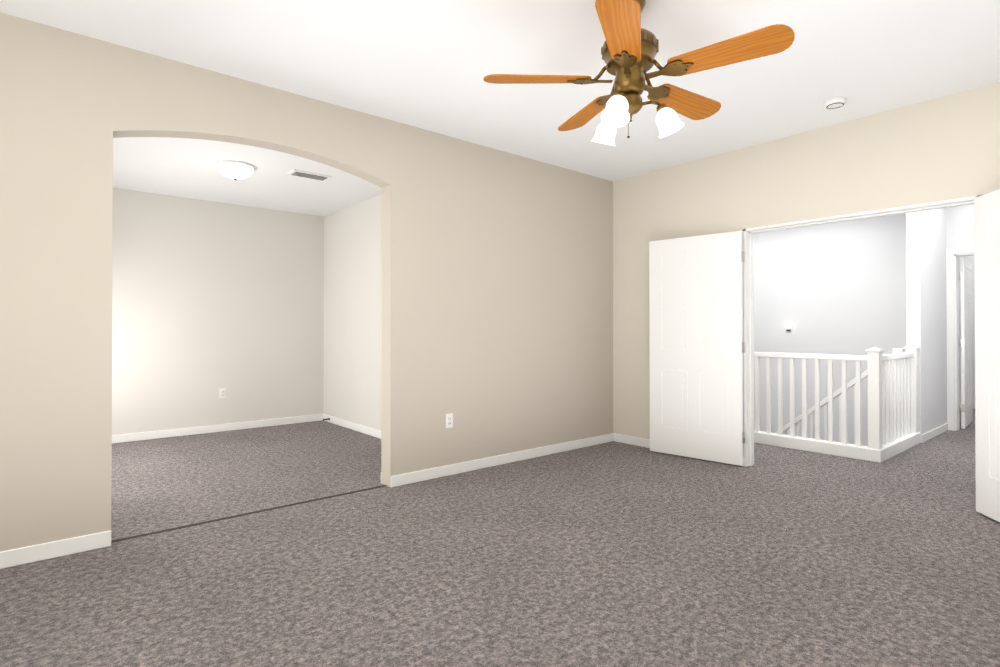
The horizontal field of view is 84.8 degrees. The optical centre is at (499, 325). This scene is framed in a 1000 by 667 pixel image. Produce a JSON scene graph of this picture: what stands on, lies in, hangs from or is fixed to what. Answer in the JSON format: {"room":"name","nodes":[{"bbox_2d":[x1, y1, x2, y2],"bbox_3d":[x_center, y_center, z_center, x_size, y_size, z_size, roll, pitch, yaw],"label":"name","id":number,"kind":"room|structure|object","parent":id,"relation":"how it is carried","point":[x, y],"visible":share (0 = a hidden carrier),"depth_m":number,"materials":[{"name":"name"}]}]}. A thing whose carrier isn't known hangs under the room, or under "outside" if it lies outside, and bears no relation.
{"room":"empty bedroom","nodes":[
{"label":"empty bedroom","id":0,"kind":"room"},
{"bbox_2d":[112,188,323,434],"bbox_3d":[-3.507,-0.156,6.155,3.080,2.740,0.140,0,0,-40],"label":"wall","id":1,"kind":"structure","parent":0,"point":[210,299],"depth_m":6.25,"materials":[{"name":"paint"}]},
{"bbox_2d":[112,414,319,443],"bbox_3d":[-3.397,1.172,6.140,2.880,0.085,0.013,0,0,-40],"label":"baseboard","id":2,"kind":"structure","parent":1,"relation":"attached to","point":[121,438],"depth_m":6.22,"materials":[{"name":"white wood"}]},
{"bbox_2d":[219,388,225,397],"bbox_3d":[-3.199,0.775,6.312,0.070,0.114,0.010,0,0,-40],"label":"outlet","id":3,"kind":"object","parent":1,"relation":"attached to","point":[222,392],"visible":1,"depth_m":6.31,"materials":[{"name":"white plastic"}]},
{"bbox_2d":[113,137,381,216],"bbox_3d":[-2.406,-1.483,4.967,2.940,0.100,3.110,0,0,-40],"label":"ceiling","id":4,"kind":"structure","parent":0,"point":[182,167],"depth_m":5.27,"materials":[{"name":"paint"}]},
{"bbox_2d":[216,160,253,179],"bbox_3d":[-2.360,-1.366,4.880,0.308,0.136,0.308,0,0,-40],"label":"light","id":5,"kind":"object","parent":4,"relation":"attached to","point":[235,170],"visible":0.98,"depth_m":4.79,"materials":[{"name":"white"}]},
{"bbox_2d":[287,169,330,180],"bbox_3d":[-1.802,-1.423,5.181,0.360,0.018,0.170,0,0,-40],"label":"ceiling vent","id":6,"kind":"object","parent":4,"relation":"in","point":[305,174],"visible":1,"depth_m":5.14,"materials":[{"name":"white metal"}]},
{"bbox_2d":[0,12,612,551],"bbox_3d":[-1.144,-0.170,3.897,6.280,2.740,0.140,0,0,-40],"label":"wall","id":7,"kind":"structure","parent":0,"point":[496,302],"depth_m":3.83,"materials":[{"name":"beige paint"}]},
{"bbox_2d":[0,530,110,568],"bbox_3d":[-2.749,1.148,2.434,1.670,0.085,0.013,0,0,-40],"label":"baseboard","id":8,"kind":"structure","parent":7,"relation":"attached to","point":[41,552],"depth_m":2.81,"materials":[{"name":"white wood"}]},
{"bbox_2d":[446,413,452,427],"bbox_3d":[-0.408,0.763,4.414,0.070,0.114,0.010,0,0,-40],"label":"outlet","id":9,"kind":"object","parent":7,"relation":"attached to","point":[449,420],"visible":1,"depth_m":4.41,"materials":[{"name":"white plastic"}]},
{"bbox_2d":[391,433,615,487],"bbox_3d":[0.195,1.164,4.915,2.630,0.085,0.017,0,0,-40],"label":"baseboard","id":10,"kind":"structure","parent":7,"relation":"attached to","point":[437,472],"depth_m":4.70,"materials":[{"name":"white wood"}]},
{"bbox_2d":[324,194,381,430],"bbox_3d":[-1.274,-0.157,6.005,0.140,2.740,3.250,0,0,-40],"label":"wall","id":11,"kind":"structure","parent":0,"point":[352,311],"depth_m":6.41,"materials":[{"name":"paint"}]},
{"bbox_2d":[320,414,380,438],"bbox_3d":[-1.289,1.170,5.892,0.017,0.085,3.110,0,0,-40],"label":"baseboard","id":12,"kind":"structure","parent":11,"relation":"attached to","point":[347,424],"depth_m":6.40,"materials":[{"name":"white wood"}]},
{"bbox_2d":[0,408,999,666],"bbox_3d":[1.758,1.258,5.100,12.280,0.100,8.530,0,0,-40],"label":"floor carpet","id":13,"kind":"object","parent":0,"point":[612,554],"visible":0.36,"depth_m":2.74,"materials":[{"name":"grey carpet"}]},
{"bbox_2d":[111,485,386,542],"bbox_3d":[-1.504,1.197,3.571,1.700,0.003,0.030,0,0,-40],"label":"threshold strip","id":14,"kind":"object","parent":13,"relation":"on","point":[151,533],"depth_m":3.45,"materials":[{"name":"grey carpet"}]},
{"bbox_2d":[754,347,889,462],"bbox_3d":[2.332,0.704,6.130,0.120,1.020,3.320,0,0,-40],"label":"stair railing","id":15,"kind":"object","parent":13,"relation":"on","point":[878,372],"depth_m":5.18,"materials":[{"name":"white wood"}]},
{"bbox_2d":[890,345,920,457],"bbox_3d":[3.854,0.749,5.341,1.190,1.120,0.150,0,0,-40],"label":"stair railing","id":16,"kind":"object","parent":13,"relation":"on","point":[893,416],"depth_m":5.42,"materials":[{"name":"white wood"}]},
{"bbox_2d":[0,0,999,180],"bbox_3d":[1.758,-1.582,5.118,12.280,0.100,8.530,0,0,-40],"label":"ceiling","id":17,"kind":"structure","parent":0,"point":[429,65],"depth_m":3.15,"materials":[{"name":"paint"}]},
{"bbox_2d":[483,0,794,145],"bbox_3d":[0.664,-1.227,2.640,1.303,0.642,1.338,0,0,-40],"label":"ceiling fan","id":18,"kind":"object","parent":17,"relation":"hanging from","point":[629,49],"visible":1,"depth_m":2.51,"materials":[{"name":"brown wood"}]},
{"bbox_2d":[824,97,846,108],"bbox_3d":[2.291,-1.522,3.742,0.136,0.038,0.136,0,0,-40],"label":"smoke detector","id":19,"kind":"object","parent":17,"relation":"attached to","point":[834,102],"visible":1,"depth_m":3.71,"materials":[{"name":"white plastic"}]},
{"bbox_2d":[613,82,999,455],"bbox_3d":[2.905,-0.170,3.859,0.140,2.740,5.140,0,0,-40],"label":"wall","id":20,"kind":"structure","parent":0,"point":[947,147],"depth_m":4.42,"materials":[{"name":"beige paint"}]},
{"bbox_2d":[616,434,743,465],"bbox_3d":[1.647,1.166,5.223,0.013,0.085,1.380,0,0,-40],"label":"baseboard","id":21,"kind":"structure","parent":20,"relation":"attached to","point":[631,440],"depth_m":5.56,"materials":[{"name":"white wood"}]},
{"bbox_2d":[649,231,744,465],"bbox_3d":[1.765,0.191,4.971,0.870,2.008,0.050,0,0,43],"label":"door","id":22,"kind":"structure","parent":20,"relation":"in","point":[696,347],"depth_m":4.93,"materials":[{"name":"white wood"}]},
{"bbox_2d":[743,195,980,466],"bbox_3d":[2.652,0.182,4.157,0.148,2.040,1.555,0,0,-40],"label":"door frame","id":23,"kind":"structure","parent":20,"relation":"attached to","point":[748,267],"depth_m":4.70,"materials":[{"name":"white wood"}]},
{"bbox_2d":[974,189,999,521],"bbox_3d":[3.002,0.179,3.129,0.050,2.008,0.790,0,0,10],"label":"door","id":24,"kind":"structure","parent":20,"relation":"in","point":[987,320],"depth_m":3.39,"materials":[{"name":"white wood"}]},
{"bbox_2d":[754,204,973,445],"bbox_3d":[4.600,0.651,7.272,0.140,4.340,4.780,0,0,-40],"label":"wall","id":25,"kind":"structure","parent":0,"point":[835,288],"depth_m":7.34,"materials":[{"name":"paint"}]},
{"bbox_2d":[786,325,791,331],"bbox_3d":[4.090,0.037,7.749,0.030,0.095,0.080,0,0,-40],"label":"switch","id":26,"kind":"object","parent":25,"relation":"attached to","point":[788,328],"visible":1,"depth_m":7.74,"materials":[{"name":"white plastic"}]},
{"bbox_2d":[946,246,973,430],"bbox_3d":[5.586,0.154,6.093,0.158,2.120,0.940,0,0,-40],"label":"door frame","id":27,"kind":"structure","parent":25,"relation":"attached to","point":[953,255],"depth_m":6.37,"materials":[{"name":"white wood"}]},
{"bbox_2d":[959,257,972,428],"bbox_3d":[5.702,0.202,6.693,0.790,2.008,0.050,0,-1,-44],"label":"door","id":28,"kind":"structure","parent":25,"relation":"in","point":[965,345],"depth_m":6.50,"materials":[{"name":"white wood"}]},
{"bbox_2d":[906,208,946,434],"bbox_3d":[4.812,0.644,6.130,1.290,4.340,0.120,0,0,-40],"label":"wall","id":29,"kind":"structure","parent":0,"point":[926,328],"depth_m":5.88,"materials":[{"name":"paint"}]},
{"bbox_2d":[921,423,947,442],"bbox_3d":[4.801,1.171,6.030,1.150,0.085,0.013,0,0,-40],"label":"baseboard","id":30,"kind":"structure","parent":29,"relation":"attached to","point":[926,436],"depth_m":5.97,"materials":[{"name":"white wood"}]},
{"bbox_2d":[959,256,974,408],"bbox_3d":[7.446,-0.145,7.782,0.140,2.740,3.000,0,0,-40],"label":"wall","id":31,"kind":"structure","parent":0,"point":[970,259],"depth_m":8.15,"materials":[{"name":"paint"}]}
]}

